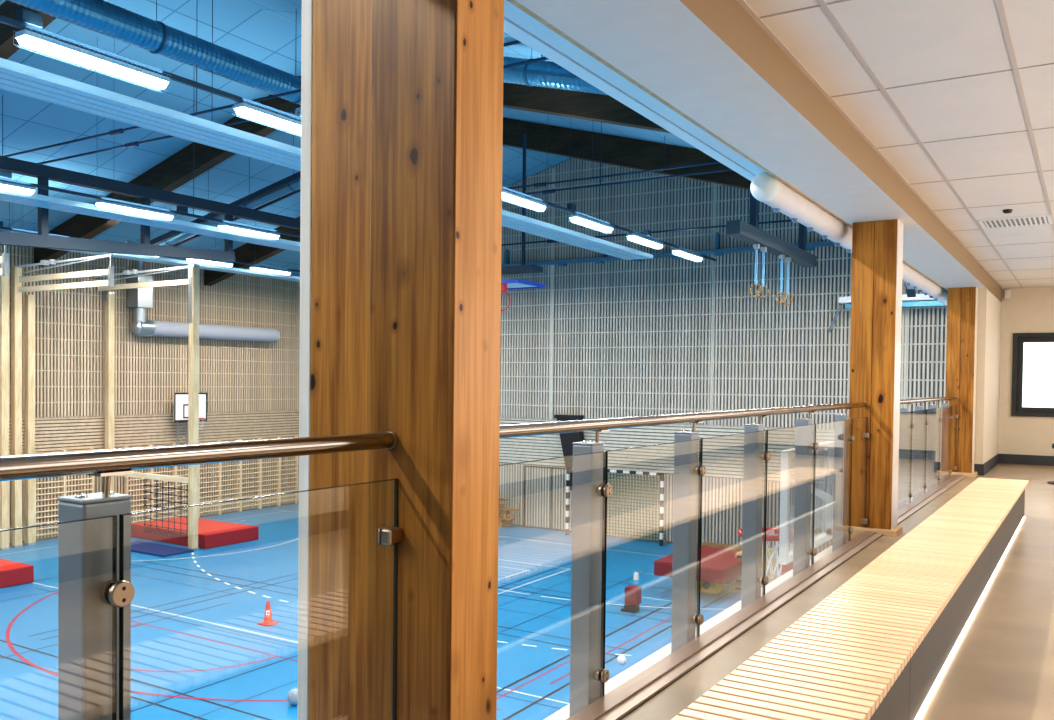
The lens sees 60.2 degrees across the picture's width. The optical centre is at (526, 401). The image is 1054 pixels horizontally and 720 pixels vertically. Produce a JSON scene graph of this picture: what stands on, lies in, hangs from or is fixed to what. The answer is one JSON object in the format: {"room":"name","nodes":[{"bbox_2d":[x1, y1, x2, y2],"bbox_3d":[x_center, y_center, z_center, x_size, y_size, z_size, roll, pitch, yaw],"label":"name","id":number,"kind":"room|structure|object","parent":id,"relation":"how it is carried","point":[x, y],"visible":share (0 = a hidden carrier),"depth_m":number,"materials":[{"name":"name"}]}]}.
{"room":"gymnasium viewing gallery","nodes":[
{"label":"gymnasium viewing gallery","id":0,"kind":"room"},
{"bbox_2d":[0,245,299,544],"bbox_3d":[-17.235,-0.232,19.971,0.235,8.485,33.700,1,1,32],"label":"wall","id":1,"kind":"structure","parent":0,"point":[251,388],"depth_m":28.61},
{"bbox_2d":[0,0,55,59],"bbox_3d":[-6.795,-5.382,14.280,23.330,3.906,0.280,1,1,32],"label":"roof beam","id":2,"kind":"structure","parent":1,"relation":"attached to","point":[8,9],"depth_m":15.33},
{"bbox_2d":[35,450,64,540],"bbox_3d":[-13.519,2.652,25.717,0.120,2.490,0.870,1,1,32],"label":"wall bars","id":3,"kind":"object","parent":1,"relation":"attached to","point":[62,481],"visible":0.5,"depth_m":25.66,"materials":[{"name":"brown wood"}]},
{"bbox_2d":[124,445,151,522],"bbox_3d":[-12.023,2.616,28.120,0.120,2.490,0.870,1,1,32],"label":"wall bars","id":4,"kind":"object","parent":1,"relation":"attached to","point":[126,480],"visible":0.34,"depth_m":28.16,"materials":[{"name":"brown wood"}]},
{"bbox_2d":[152,443,175,520],"bbox_3d":[-11.558,2.605,28.867,0.120,2.490,0.870,1,1,32],"label":"wall bars","id":5,"kind":"object","parent":1,"relation":"attached to","point":[174,468],"visible":0.47,"depth_m":28.93,"materials":[{"name":"brown wood"}]},
{"bbox_2d":[173,393,206,444],"bbox_3d":[-10.889,0.595,29.415,1.009,1.740,0.997,0,1,-11],"label":"backboard","id":6,"kind":"object","parent":1,"relation":"attached to","point":[180,406],"visible":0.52,"depth_m":29.18,"materials":[{"name":"white paint"}]},
{"bbox_2d":[127,260,279,341],"bbox_3d":[-10.457,-3.252,29.926,0.560,2.460,5.661,1,1,32],"label":"duct","id":7,"kind":"object","parent":1,"relation":"attached to","point":[139,299],"visible":0.95,"depth_m":28.37,"materials":[{"name":"grey"}]},
{"bbox_2d":[199,441,220,516],"bbox_3d":[-10.628,2.583,30.361,0.120,2.490,0.870,1,1,32],"label":"wall bars","id":8,"kind":"object","parent":1,"relation":"attached to","point":[218,467],"visible":0.64,"depth_m":30.48,"materials":[{"name":"brown wood"}]},
{"bbox_2d":[220,439,240,513],"bbox_3d":[-10.163,2.572,31.108,0.120,2.490,0.870,1,1,32],"label":"wall bars","id":9,"kind":"object","parent":1,"relation":"attached to","point":[239,462],"visible":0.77,"depth_m":31.18,"materials":[{"name":"brown wood"}]},
{"bbox_2d":[241,438,260,510],"bbox_3d":[-9.698,2.561,31.855,0.120,2.490,0.870,1,1,32],"label":"wall bars","id":10,"kind":"object","parent":1,"relation":"attached to","point":[259,460],"visible":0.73,"depth_m":31.95,"materials":[{"name":"brown wood"}]},
{"bbox_2d":[261,437,279,507],"bbox_3d":[-9.233,2.549,32.602,0.120,2.490,0.870,1,1,32],"label":"wall bars","id":11,"kind":"object","parent":1,"relation":"attached to","point":[278,459],"visible":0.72,"depth_m":32.71,"materials":[{"name":"brown wood"}]},
{"bbox_2d":[280,436,297,505],"bbox_3d":[-8.768,2.538,33.349,0.120,2.490,0.870,1,1,32],"label":"wall bars","id":12,"kind":"object","parent":1,"relation":"attached to","point":[296,457],"visible":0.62,"depth_m":33.47,"materials":[{"name":"brown wood"}]},
{"bbox_2d":[34,82,669,266],"bbox_3d":[-3.730,-5.455,19.204,23.330,3.906,0.280,1,1,32],"label":"roof beam","id":13,"kind":"structure","parent":1,"relation":"attached to","point":[176,170],"depth_m":20.59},
{"bbox_2d":[204,118,749,285],"bbox_3d":[-0.719,-5.527,24.042,23.330,3.906,0.280,1,1,32],"label":"roof beam","id":14,"kind":"structure","parent":1,"relation":"attached to","point":[643,155],"depth_m":22.38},
{"bbox_2d":[0,0,696,276],"bbox_3d":[-7.241,-5.789,13.727,23.760,3.498,33.800,1,1,32],"label":"ceiling","id":15,"kind":"structure","parent":0,"point":[239,26],"depth_m":20.08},
{"bbox_2d":[0,156,299,261],"bbox_3d":[-9.283,-4.659,16.134,0.200,3.828,17.700,1,1,32],"label":"ceiling beam","id":16,"kind":"structure","parent":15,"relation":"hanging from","point":[44,173],"depth_m":18.04,"materials":[{"name":"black metal"}]},
{"bbox_2d":[0,190,299,251],"bbox_3d":[-9.073,-5.098,14.701,0.670,3.374,23.500,1,1,32],"label":"panel","id":17,"kind":"object","parent":15,"relation":"hanging from","point":[37,200],"visible":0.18,"depth_m":17.30,"materials":[{"name":"blue"}]},
{"bbox_2d":[0,153,299,237],"bbox_3d":[-8.296,-5.250,14.627,0.100,3.450,28.200,1,1,32],"label":"rail","id":18,"kind":"object","parent":15,"relation":"hanging from","point":[4,175],"visible":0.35,"depth_m":16.68,"materials":[{"name":"blue metal"}]},
{"bbox_2d":[0,179,35,196],"bbox_3d":[-8.528,-3.442,14.328,0.205,0.158,1.504,1,1,32],"label":"lamp","id":19,"kind":"object","parent":18,"relation":"hanging from","point":[6,186],"visible":1,"depth_m":14.69,"materials":[{"name":"white"}]},
{"bbox_2d":[0,184,34,194],"bbox_3d":[-8.529,-3.418,14.328,0.150,0.064,1.480,1,1,32],"label":"diffuser","id":20,"kind":"object","parent":19,"relation":"attached to","point":[16,188],"depth_m":14.70,"materials":[{"name":"white"}]},
{"bbox_2d":[95,199,174,221],"bbox_3d":[-7.128,-3.476,16.577,0.205,0.158,1.504,1,1,32],"label":"lamp","id":21,"kind":"object","parent":18,"relation":"hanging from","point":[120,208],"visible":1,"depth_m":16.46,"materials":[{"name":"white"}]},
{"bbox_2d":[217,222,280,240],"bbox_3d":[-5.739,-3.509,18.810,0.205,0.158,1.504,1,1,32],"label":"lamp","id":22,"kind":"object","parent":18,"relation":"hanging from","point":[223,226],"visible":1,"depth_m":18.71,"materials":[{"name":"white"}]},
{"bbox_2d":[218,226,278,238],"bbox_3d":[-5.739,-3.485,18.810,0.150,0.064,1.480,1,1,32],"label":"diffuser","id":23,"kind":"object","parent":22,"relation":"attached to","point":[260,233],"depth_m":18.75,"materials":[{"name":"white"}]},
{"bbox_2d":[0,202,299,271],"bbox_3d":[-13.840,-4.621,18.087,0.100,1.391,28.200,1,1,32],"label":"rail","id":24,"kind":"object","parent":15,"relation":"hanging from","point":[1,222],"visible":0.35,"depth_m":23.01,"materials":[{"name":"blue metal"}]},
{"bbox_2d":[9,0,300,104],"bbox_3d":[-7.944,-6.116,10.272,0.488,1.674,17.200,1,1,32],"label":"spiral duct","id":25,"kind":"object","parent":15,"relation":"hanging from","point":[105,18],"visible":0.8,"depth_m":13.92,"materials":[{"name":"blue metal"}]},
{"bbox_2d":[48,237,299,281],"bbox_3d":[-12.872,-4.487,21.022,0.570,1.346,26.203,1,1,32],"label":"panel","id":26,"kind":"object","parent":15,"relation":"hanging from","point":[161,260],"visible":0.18,"depth_m":26.12,"materials":[{"name":"blue"}]},
{"bbox_2d":[150,171,300,246],"bbox_3d":[-7.425,-4.721,22.810,7.330,1.737,0.660,1,1,32],"label":"ladder","id":27,"kind":"object","parent":15,"relation":"hanging from","point":[296,176],"visible":0.38,"depth_m":22.20,"materials":[{"name":"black metal"}]},
{"bbox_2d":[157,135,300,245],"bbox_3d":[-7.503,-5.340,22.849,6.161,2.854,0.318,1,1,32],"label":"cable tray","id":28,"kind":"object","parent":15,"relation":"hanging from","point":[294,186],"visible":0.36,"depth_m":22.24,"materials":[{"name":"blue metal"}]},
{"bbox_2d":[5,31,520,156],"bbox_3d":[-5.265,-5.770,14.500,14.500,2.464,0.090,1,1,32],"label":"rod","id":29,"kind":"object","parent":15,"relation":"attached to","point":[117,131],"visible":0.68,"depth_m":15.29,"materials":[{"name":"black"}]},
{"bbox_2d":[2,0,547,163],"bbox_3d":[-5.107,-5.698,14.756,14.500,2.614,0.090,1,1,32],"label":"rod","id":30,"kind":"object","parent":15,"relation":"attached to","point":[132,144],"visible":0.52,"depth_m":15.58,"materials":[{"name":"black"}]},
{"bbox_2d":[0,58,683,259],"bbox_3d":[-3.107,-4.714,12.585,0.690,2.838,26.203,1,1,32],"label":"panel","id":31,"kind":"object","parent":15,"relation":"hanging from","point":[18,78],"visible":0.77,"depth_m":10.83,"materials":[{"name":"blue"}]},
{"bbox_2d":[0,9,715,260],"bbox_3d":[-2.648,-4.583,11.122,0.100,2.402,28.200,1,1,32],"label":"rail","id":32,"kind":"object","parent":15,"relation":"hanging from","point":[25,17],"visible":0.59,"depth_m":9.63,"materials":[{"name":"blue metal"}]},
{"bbox_2d":[13,26,170,92],"bbox_3d":[-4.143,-3.269,8.773,0.205,0.158,1.504,1,1,32],"label":"lamp","id":33,"kind":"object","parent":32,"relation":"hanging from","point":[26,38],"visible":1,"depth_m":8.65,"materials":[{"name":"white"}]},
{"bbox_2d":[232,100,300,136],"bbox_3d":[-2.848,-3.300,10.853,0.205,0.158,1.504,1,1,32],"label":"lamp","id":34,"kind":"object","parent":32,"relation":"hanging from","point":[243,109],"visible":0.62,"depth_m":10.52,"materials":[{"name":"white"}]},
{"bbox_2d":[502,188,547,212],"bbox_3d":[-0.127,-3.365,15.225,0.205,0.158,1.504,1,1,32],"label":"lamp","id":35,"kind":"object","parent":32,"relation":"hanging from","point":[506,195],"visible":0.88,"depth_m":15.21,"materials":[{"name":"white"}]},
{"bbox_2d":[502,193,543,210],"bbox_3d":[-0.127,-3.341,15.226,0.150,0.064,1.480,1,1,32],"label":"diffuser","id":36,"kind":"object","parent":35,"relation":"attached to","point":[511,197],"depth_m":15.22,"materials":[{"name":"white"}]},
{"bbox_2d":[568,213,613,233],"bbox_3d":[1.247,-3.398,17.432,0.205,0.158,1.504,1,1,32],"label":"lamp","id":37,"kind":"object","parent":32,"relation":"hanging from","point":[595,225],"visible":1,"depth_m":17.28,"materials":[{"name":"white"}]},
{"bbox_2d":[570,217,612,231],"bbox_3d":[1.246,-3.373,17.433,0.150,0.064,1.480,1,1,32],"label":"diffuser","id":38,"kind":"object","parent":37,"relation":"attached to","point":[595,225],"depth_m":17.34,"materials":[{"name":"white"}]},
{"bbox_2d":[501,134,544,310],"bbox_3d":[-0.928,-4.369,22.894,2.842,4.297,1.260,1,1,32],"label":"backboard","id":39,"kind":"object","parent":15,"relation":"hanging from","point":[508,284],"visible":0.56,"depth_m":22.12,"materials":[{"name":"white paint"}]},
{"bbox_2d":[503,49,607,94],"bbox_3d":[0.072,-5.274,14.483,8.698,2.717,0.424,1,1,32],"label":"spiral duct","id":40,"kind":"object","parent":15,"relation":"hanging from","point":[547,74],"visible":0.14,"depth_m":14.19,"materials":[{"name":"blue metal"}]},
{"bbox_2d":[508,148,719,188],"bbox_3d":[1.456,-5.861,20.092,13.000,2.180,0.090,1,1,32],"label":"rod","id":41,"kind":"object","parent":15,"relation":"attached to","point":[717,162],"visible":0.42,"depth_m":19.94,"materials":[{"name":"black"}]},
{"bbox_2d":[524,122,731,194],"bbox_3d":[1.667,-5.866,20.432,13.000,2.180,0.090,1,1,32],"label":"rod","id":42,"kind":"object","parent":15,"relation":"attached to","point":[723,170],"visible":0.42,"depth_m":20.17,"materials":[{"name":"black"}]},
{"bbox_2d":[502,163,791,245],"bbox_3d":[1.816,-5.380,22.585,13.000,2.691,0.090,1,1,32],"label":"rod","id":43,"kind":"object","parent":15,"relation":"attached to","point":[599,236],"visible":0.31,"depth_m":21.78,"materials":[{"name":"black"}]},
{"bbox_2d":[726,181,816,267],"bbox_3d":[5.482,-4.253,19.907,0.280,1.990,5.700,1,1,32],"label":"beam","id":44,"kind":"structure","parent":15,"relation":"hanging from","point":[749,233],"depth_m":18.91,"materials":[{"name":"grey metal"}]},
{"bbox_2d":[0,503,778,719],"bbox_3d":[-6.767,4.275,13.405,24.737,0.005,33.500,1,1,32],"label":"floor","id":45,"kind":"structure","parent":0,"point":[200,651],"depth_m":17.23,"materials":[{"name":"blue"}]},
{"bbox_2d":[0,263,9,550],"bbox_3d":[-13.903,0.151,24.145,0.220,7.610,0.222,1,1,32],"label":"post","id":46,"kind":"object","parent":45,"relation":"on","point":[4,280],"visible":0.72,"depth_m":24.08,"materials":[{"name":"grey"}]},
{"bbox_2d":[10,267,22,547],"bbox_3d":[-13.776,0.174,24.539,0.220,7.550,0.220,1,1,32],"label":"post","id":47,"kind":"object","parent":45,"relation":"on","point":[16,272],"visible":1,"depth_m":24.46,"materials":[{"name":"grey"}]},
{"bbox_2d":[13,254,113,291],"bbox_3d":[-12.044,-3.268,23.481,4.430,0.820,0.298,2,2,35],"label":"rig","id":48,"kind":"object","parent":47,"relation":"attached to","point":[110,271],"visible":0.96,"depth_m":23.25,"materials":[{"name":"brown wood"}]},
{"bbox_2d":[0,559,33,587],"bbox_3d":[-13.078,3.874,19.771,2.680,0.380,3.250,1,1,32],"label":"mat","id":49,"kind":"object","parent":45,"relation":"on","point":[12,573],"visible":1,"depth_m":20.19,"materials":[{"name":"red plastic"}]},
{"bbox_2d":[24,295,35,545],"bbox_3d":[-13.629,0.517,24.923,0.210,6.850,0.210,1,1,32],"label":"post","id":50,"kind":"object","parent":45,"relation":"on","point":[29,299],"visible":1,"depth_m":24.86,"materials":[{"name":"grey"}]},
{"bbox_2d":[104,292,114,491],"bbox_3d":[-12.459,0.327,27.137,0.220,7.160,0.222,1,1,32],"label":"post","id":51,"kind":"object","parent":45,"relation":"on","point":[109,297],"visible":0.58,"depth_m":27.04,"materials":[{"name":"grey"}]},
{"bbox_2d":[131,541,193,556],"bbox_3d":[-10.118,3.969,24.468,2.350,0.050,0.950,1,1,32],"label":"mat","id":52,"kind":"object","parent":45,"relation":"on","point":[154,549],"visible":0.71,"depth_m":24.24,"materials":[{"name":"blue plastic"}]},
{"bbox_2d":[187,264,199,549],"bbox_3d":[-8.959,0.177,24.425,0.210,7.660,0.212,1,1,32],"label":"post","id":53,"kind":"object","parent":45,"relation":"on","point":[193,269],"visible":0.96,"depth_m":24.36,"materials":[{"name":"grey"}]},
{"bbox_2d":[95,266,187,290],"bbox_3d":[-10.789,-3.449,25.514,4.409,0.520,0.298,2,2,35],"label":"rig","id":54,"kind":"object","parent":53,"relation":"attached to","point":[125,272],"visible":0.86,"depth_m":25.44,"materials":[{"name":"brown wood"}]},
{"bbox_2d":[116,472,198,483],"bbox_3d":[-10.743,2.127,25.802,4.200,0.140,0.100,1,1,32],"label":"beam","id":55,"kind":"structure","parent":53,"relation":"attached to","point":[137,474],"depth_m":25.48,"materials":[{"name":"brown wood"}]},
{"bbox_2d":[144,480,187,538],"bbox_3d":[-9.989,2.989,25.345,2.156,1.525,0.048,1,1,32],"label":"net","id":56,"kind":"object","parent":55,"relation":"hanging from","point":[150,485],"visible":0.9,"depth_m":25.38,"materials":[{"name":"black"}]},
{"bbox_2d":[131,516,258,548],"bbox_3d":[-9.610,3.770,26.270,3.300,0.380,1.850,1,1,32],"label":"mat","id":57,"kind":"object","parent":45,"relation":"on","point":[211,533],"visible":0.8,"depth_m":25.71,"materials":[{"name":"red plastic"}]},
{"bbox_2d":[565,466,665,545],"bbox_3d":[2.643,3.047,26.907,3.160,2.080,0.478,1,1,32],"label":"goal","id":58,"kind":"object","parent":45,"relation":"on","point":[662,508],"visible":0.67,"depth_m":26.65,"materials":[{"name":"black metal"}]},
{"bbox_2d":[621,604,638,612],"bbox_3d":[2.092,4.193,18.456,0.300,0.130,0.260,1,1,32],"label":"block foot","id":59,"kind":"object","parent":45,"relation":"on","point":[628,608],"visible":0.94,"depth_m":18.38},
{"bbox_2d":[625,585,641,605],"bbox_3d":[2.154,3.939,18.449,0.260,0.340,0.260,1,1,32],"label":"foam block","id":60,"kind":"object","parent":59,"relation":"on","point":[633,594],"visible":1,"depth_m":18.35,"materials":[{"name":"red plastic"}]},
{"bbox_2d":[696,581,723,593],"bbox_3d":[4.112,4.093,20.412,0.498,0.310,0.498,1,1,32],"label":"box","id":61,"kind":"object","parent":45,"relation":"on","point":[707,587],"visible":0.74,"depth_m":20.20,"materials":[{"name":"yellow paint"}]},
{"bbox_3d":[4.218,3.864,20.668,1.300,0.140,1.550,1,1,32],"label":"mat","id":62,"kind":"object","parent":61,"relation":"on","visible":0},
{"bbox_2d":[654,546,741,583],"bbox_3d":[4.062,3.643,20.408,1.600,0.310,2.350,1,1,32],"label":"mat","id":63,"kind":"object","parent":62,"relation":"on","point":[718,565],"visible":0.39,"depth_m":19.71,"materials":[{"name":"red plastic"}]},
{"bbox_2d":[729,547,776,592],"bbox_3d":[5.173,3.821,20.630,0.759,0.868,1.244,1,1,32],"label":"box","id":64,"kind":"object","parent":45,"relation":"on","point":[735,586],"visible":0.19,"depth_m":20.34,"materials":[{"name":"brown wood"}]},
{"bbox_2d":[504,0,765,180],"bbox_3d":[1.910,-1.751,6.678,0.335,0.350,18.600,1,1,32],"label":"trim","id":65,"kind":"structure","parent":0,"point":[518,24],"depth_m":4.43,"materials":[{"name":"blue"}]},
{"bbox_2d":[499,158,946,554],"bbox_3d":[1.695,-1.746,27.877,23.560,11.600,0.235,1,1,32],"label":"wall","id":66,"kind":"structure","parent":0,"point":[661,335],"depth_m":26.22,"materials":[{"name":"wood"}]},
{"bbox_2d":[554,415,583,489],"bbox_3d":[1.357,1.563,27.762,1.050,2.280,0.330,1,1,32],"label":"panel","id":67,"kind":"object","parent":66,"relation":"attached to","point":[567,439],"visible":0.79,"depth_m":27.66,"materials":[{"name":"black plastic"}]},
{"bbox_2d":[501,232,834,266],"bbox_3d":[4.753,-4.388,25.642,14.800,0.650,0.270,1,1,32],"label":"cable tray","id":68,"kind":"object","parent":66,"relation":"attached to","point":[809,246],"visible":0.48,"depth_m":26.08,"materials":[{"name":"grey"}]},
{"bbox_2d":[902,293,946,306],"label":"wall fixture","id":69,"kind":"object","parent":66,"relation":"attached to","point":[920,300],"depth_m":22.17,"materials":[{"name":"white paint"}]},
{"bbox_2d":[621,463,1053,719],"bbox_3d":[3.779,1.271,5.559,3.400,0.300,18.600,1,1,32],"label":"floor","id":70,"kind":"structure","parent":0,"point":[1001,667],"depth_m":4.36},
{"bbox_2d":[671,477,1028,719],"bbox_3d":[1.498,0.965,3.756,0.414,0.340,11.152,1,1,32],"label":"slatted bench","id":71,"kind":"object","parent":70,"relation":"on","point":[879,646],"visible":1,"depth_m":3.34,"materials":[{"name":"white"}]},
{"bbox_2d":[736,0,1053,288],"bbox_3d":[3.881,-1.629,5.453,3.240,0.054,18.600,1,1,32],"label":"ceiling","id":72,"kind":"structure","parent":0,"point":[955,97],"depth_m":4.79,"materials":[{"name":"tile"}]},
{"bbox_2d":[978,214,1052,228],"bbox_3d":[4.520,-1.658,8.411,0.580,0.012,0.500,1,1,32],"label":"ceiling vent","id":73,"kind":"object","parent":72,"relation":"in","point":[1034,220],"visible":1,"depth_m":8.39,"materials":[{"name":"metal"}]},
{"bbox_2d":[974,288,1001,463],"bbox_3d":[6.580,-0.259,13.370,0.480,2.580,2.340,1,1,32],"label":"wall","id":74,"kind":"structure","parent":0,"point":[989,305],"depth_m":12.57,"materials":[{"name":"beige paint"}]},
{"bbox_2d":[515,0,1001,300],"bbox_3d":[2.294,-1.586,6.435,0.490,0.300,18.590,1,1,32],"label":"ceiling beam","id":75,"kind":"structure","parent":74,"relation":"attached to","point":[710,60],"depth_m":4.31,"materials":[{"name":"beige paint"}]},
{"bbox_2d":[998,287,1053,455],"bbox_3d":[8.734,-0.348,13.553,3.900,3.300,0.250,1,1,32],"label":"wall","id":76,"kind":"structure","parent":0,"point":[1027,310],"depth_m":14.08,"materials":[{"name":"beige paint"}]},
{"bbox_2d":[999,454,1053,465],"bbox_3d":[8.760,0.931,13.401,3.240,0.150,0.014,1,1,32],"label":"baseboard","id":77,"kind":"structure","parent":76,"relation":"attached to","point":[1003,458],"depth_m":14.04,"materials":[{"name":"grey"}]},
{"bbox_2d":[1011,333,1053,416],"bbox_3d":[8.196,-0.399,13.841,1.420,1.285,0.230,1,1,32],"label":"window","id":78,"kind":"structure","parent":76,"relation":"in","point":[1019,339],"depth_m":14.09,"materials":[{"name":"grey"}]},
{"bbox_3d":[-1.230,-0.111,-2.417,3.940,3.300,0.200,1,1,32],"label":"wall","id":79,"kind":"structure","parent":0,"visible":0},
{"bbox_2d":[507,0,947,291],"bbox_3d":[2.068,-1.539,6.582,0.043,0.165,18.600,1,1,32],"label":"trim","id":80,"kind":"structure","parent":79,"relation":"attached to","point":[513,2],"depth_m":4.26,"materials":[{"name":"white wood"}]},
{"bbox_2d":[750,172,947,304],"bbox_3d":[4.153,-1.464,10.148,0.192,0.216,9.945,1,1,32],"label":"duct","id":81,"kind":"object","parent":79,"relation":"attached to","point":[765,188],"visible":0.74,"depth_m":6.80,"materials":[{"name":"white"}]},
{"bbox_3d":[2.708,0.192,7.447,0.180,8.650,33.500,1,1,32],"label":"wall","id":82,"kind":"structure","parent":0,"visible":0},
{"bbox_2d":[543,540,848,719],"bbox_3d":[2.191,1.331,6.549,0.340,0.340,18.600,1,1,32],"label":"ledge","id":83,"kind":"object","parent":82,"relation":"attached to","point":[563,713],"depth_m":4.29,"materials":[{"name":"concrete"}]},
{"bbox_2d":[57,470,134,719],"bbox_3d":[-0.809,0.682,1.733,0.135,1.102,0.101,1,1,32],"label":"railing post","id":84,"kind":"object","parent":83,"relation":"on","point":[87,593],"visible":1,"depth_m":1.70,"materials":[{"name":"metal"}]},
{"bbox_2d":[0,515,116,719],"bbox_3d":[-1.035,0.719,1.282,0.010,1.002,0.993,1,1,32],"label":"glass railing","id":85,"kind":"object","parent":84,"relation":"attached to","point":[114,517],"visible":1,"depth_m":1.69,"materials":[{"name":"grey"}]},
{"bbox_2d":[0,431,397,481],"bbox_3d":[-1.523,0.129,0.511,0.049,0.049,4.415,1,1,32],"label":"handrail","id":86,"kind":"object","parent":84,"relation":"attached to","point":[44,465],"visible":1,"depth_m":1.81,"materials":[{"name":"metal"}]},
{"bbox_2d":[119,478,397,719],"bbox_3d":[-0.557,0.708,2.050,0.010,1.002,0.793,1,1,32],"label":"glass railing","id":87,"kind":"object","parent":84,"relation":"attached to","point":[121,516],"visible":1,"depth_m":1.97,"materials":[{"name":"grey"}]},
{"bbox_2d":[297,0,503,719],"bbox_3d":[-0.362,-0.085,2.529,0.570,2.950,0.243,1,1,32],"label":"column","id":88,"kind":"structure","parent":83,"relation":"on","point":[402,100],"depth_m":2.39,"materials":[{"name":"brown wood"}]},
{"bbox_2d":[378,526,401,545],"bbox_3d":[-0.356,0.349,2.358,0.044,0.042,0.052,1,1,32],"label":"glass clamp","id":89,"kind":"object","parent":88,"relation":"attached to","point":[390,535],"visible":1,"depth_m":2.34,"materials":[{"name":"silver metal"}]},
{"bbox_2d":[569,429,611,716],"bbox_3d":[0.248,0.656,3.431,0.135,1.102,0.101,1,1,32],"label":"railing post","id":90,"kind":"object","parent":83,"relation":"on","point":[588,490],"visible":0.97,"depth_m":3.40,"materials":[{"name":"metal"}]},
{"bbox_2d":[499,451,605,697],"bbox_3d":[0.027,0.694,2.987,0.010,1.002,0.975,1,1,32],"label":"glass railing","id":91,"kind":"object","parent":90,"relation":"attached to","point":[604,452],"visible":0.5,"depth_m":3.40,"materials":[{"name":"grey"}]},
{"bbox_2d":[499,402,868,438],"bbox_3d":[1.249,0.063,4.965,0.049,0.049,5.652,1,1,32],"label":"handrail","id":92,"kind":"object","parent":90,"relation":"attached to","point":[555,427],"visible":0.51,"depth_m":3.69,"materials":[{"name":"metal"}]},
{"bbox_2d":[671,421,705,652],"bbox_3d":[0.763,0.644,4.258,0.135,1.102,0.101,1,1,32],"label":"railing post","id":93,"kind":"object","parent":83,"relation":"on","point":[686,467],"visible":0.95,"depth_m":4.23,"materials":[{"name":"metal"}]},
{"bbox_2d":[603,439,701,695],"bbox_3d":[0.545,0.681,3.820,0.010,1.002,0.963,1,1,32],"label":"glass railing","id":94,"kind":"object","parent":93,"relation":"attached to","point":[700,440],"visible":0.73,"depth_m":4.09,"materials":[{"name":"grey"}]},
{"bbox_2d":[699,430,766,635],"bbox_3d":[1.067,0.669,4.659,0.010,1.002,0.988,1,1,32],"label":"glass railing","id":95,"kind":"object","parent":83,"relation":"on","point":[764,430],"visible":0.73,"depth_m":5.07,"materials":[{"name":"grey"}]},
{"bbox_2d":[741,416,770,608],"bbox_3d":[1.291,0.631,5.107,0.135,1.102,0.101,1,1,32],"label":"railing post","id":96,"kind":"object","parent":83,"relation":"on","point":[754,456],"visible":0.94,"depth_m":5.08,"materials":[{"name":"metal"}]},
{"bbox_2d":[738,441,833,579],"bbox_3d":[2.373,0.990,8.079,1.001,1.201,1.560,1,1,32],"label":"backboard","id":97,"kind":"object","parent":83,"relation":"attached to","point":[786,536],"visible":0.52,"depth_m":7.98,"materials":[{"name":"white paint"}]},
{"bbox_2d":[764,424,815,594],"bbox_3d":[1.606,0.656,5.524,0.010,1.002,1.028,1,1,32],"label":"glass railing","id":98,"kind":"object","parent":83,"relation":"on","point":[810,424],"visible":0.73,"depth_m":5.95,"materials":[{"name":"grey"}]},
{"bbox_2d":[793,412,817,575],"bbox_3d":[1.841,0.618,5.990,0.135,1.102,0.101,1,1,32],"label":"railing post","id":99,"kind":"object","parent":83,"relation":"on","point":[804,446],"visible":0.98,"depth_m":5.96,"materials":[{"name":"metal"}]},
{"bbox_2d":[832,408,854,551],"bbox_3d":[2.406,0.605,6.899,0.135,1.102,0.101,1,1,32],"label":"railing post","id":100,"kind":"object","parent":83,"relation":"on","point":[842,438],"visible":0.96,"depth_m":6.87,"materials":[{"name":"metal"}]},
{"bbox_2d":[847,219,903,539],"bbox_3d":[2.852,-0.156,7.423,0.405,2.590,0.280,1,1,32],"label":"column","id":101,"kind":"structure","parent":83,"relation":"on","point":[877,246],"depth_m":7.33,"materials":[{"name":"brown wood"}]},
{"bbox_2d":[898,403,913,509],"bbox_3d":[3.822,0.571,9.174,0.135,1.102,0.101,1,1,32],"label":"railing post","id":102,"kind":"object","parent":83,"relation":"on","point":[902,415],"visible":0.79,"depth_m":9.15,"materials":[{"name":"metal"}]},
{"bbox_2d":[902,411,911,507],"bbox_3d":[3.611,0.608,8.746,0.010,1.002,0.938,1,1,32],"label":"glass railing","id":103,"kind":"object","parent":83,"relation":"on","point":[906,487],"visible":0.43,"depth_m":8.94,"materials":[{"name":"grey"}]},
{"bbox_2d":[910,409,926,502],"bbox_3d":[4.113,0.596,9.553,0.010,1.002,0.938,1,1,32],"label":"glass railing","id":104,"kind":"object","parent":83,"relation":"on","point":[919,418],"visible":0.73,"depth_m":9.52,"materials":[{"name":"grey"}]},
{"bbox_2d":[925,408,940,492],"bbox_3d":[4.641,0.583,10.401,0.010,1.002,1.038,1,1,32],"label":"glass railing","id":105,"kind":"object","parent":83,"relation":"on","point":[933,415],"visible":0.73,"depth_m":10.37,"materials":[{"name":"grey"}]},
{"bbox_2d":[939,406,951,483],"bbox_3d":[5.183,0.570,11.272,0.010,1.002,0.988,1,1,32],"label":"glass railing","id":106,"kind":"object","parent":83,"relation":"on","point":[946,412],"visible":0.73,"depth_m":11.24,"materials":[{"name":"grey"}]},
{"bbox_2d":[941,400,952,472],"bbox_3d":[5.407,0.533,11.720,0.135,1.102,0.101,1,1,32],"label":"railing post","id":107,"kind":"object","parent":83,"relation":"on","point":[944,404],"visible":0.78,"depth_m":11.68,"materials":[{"name":"metal"}]},
{"bbox_2d":[950,405,957,476],"bbox_3d":[5.603,0.560,11.947,0.010,1.002,0.578,1,1,32],"label":"glass railing","id":108,"kind":"object","parent":107,"relation":"attached to","point":[954,408],"visible":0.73,"depth_m":11.94,"materials":[{"name":"grey"}]},
{"bbox_2d":[945,287,977,476],"bbox_3d":[5.863,-0.228,12.262,0.405,2.590,0.280,1,1,32],"label":"column","id":109,"kind":"structure","parent":83,"relation":"on","point":[962,303],"depth_m":12.16,"materials":[{"name":"brown wood"}]},
{"bbox_2d":[566,474,966,719],"bbox_3d":[1.607,1.129,5.407,0.135,0.102,16.050,1,1,32],"label":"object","id":110,"kind":"structure","parent":82,"relation":"attached to","point":[627,697],"depth_m":4.30,"materials":[{"name":"brown metal"}]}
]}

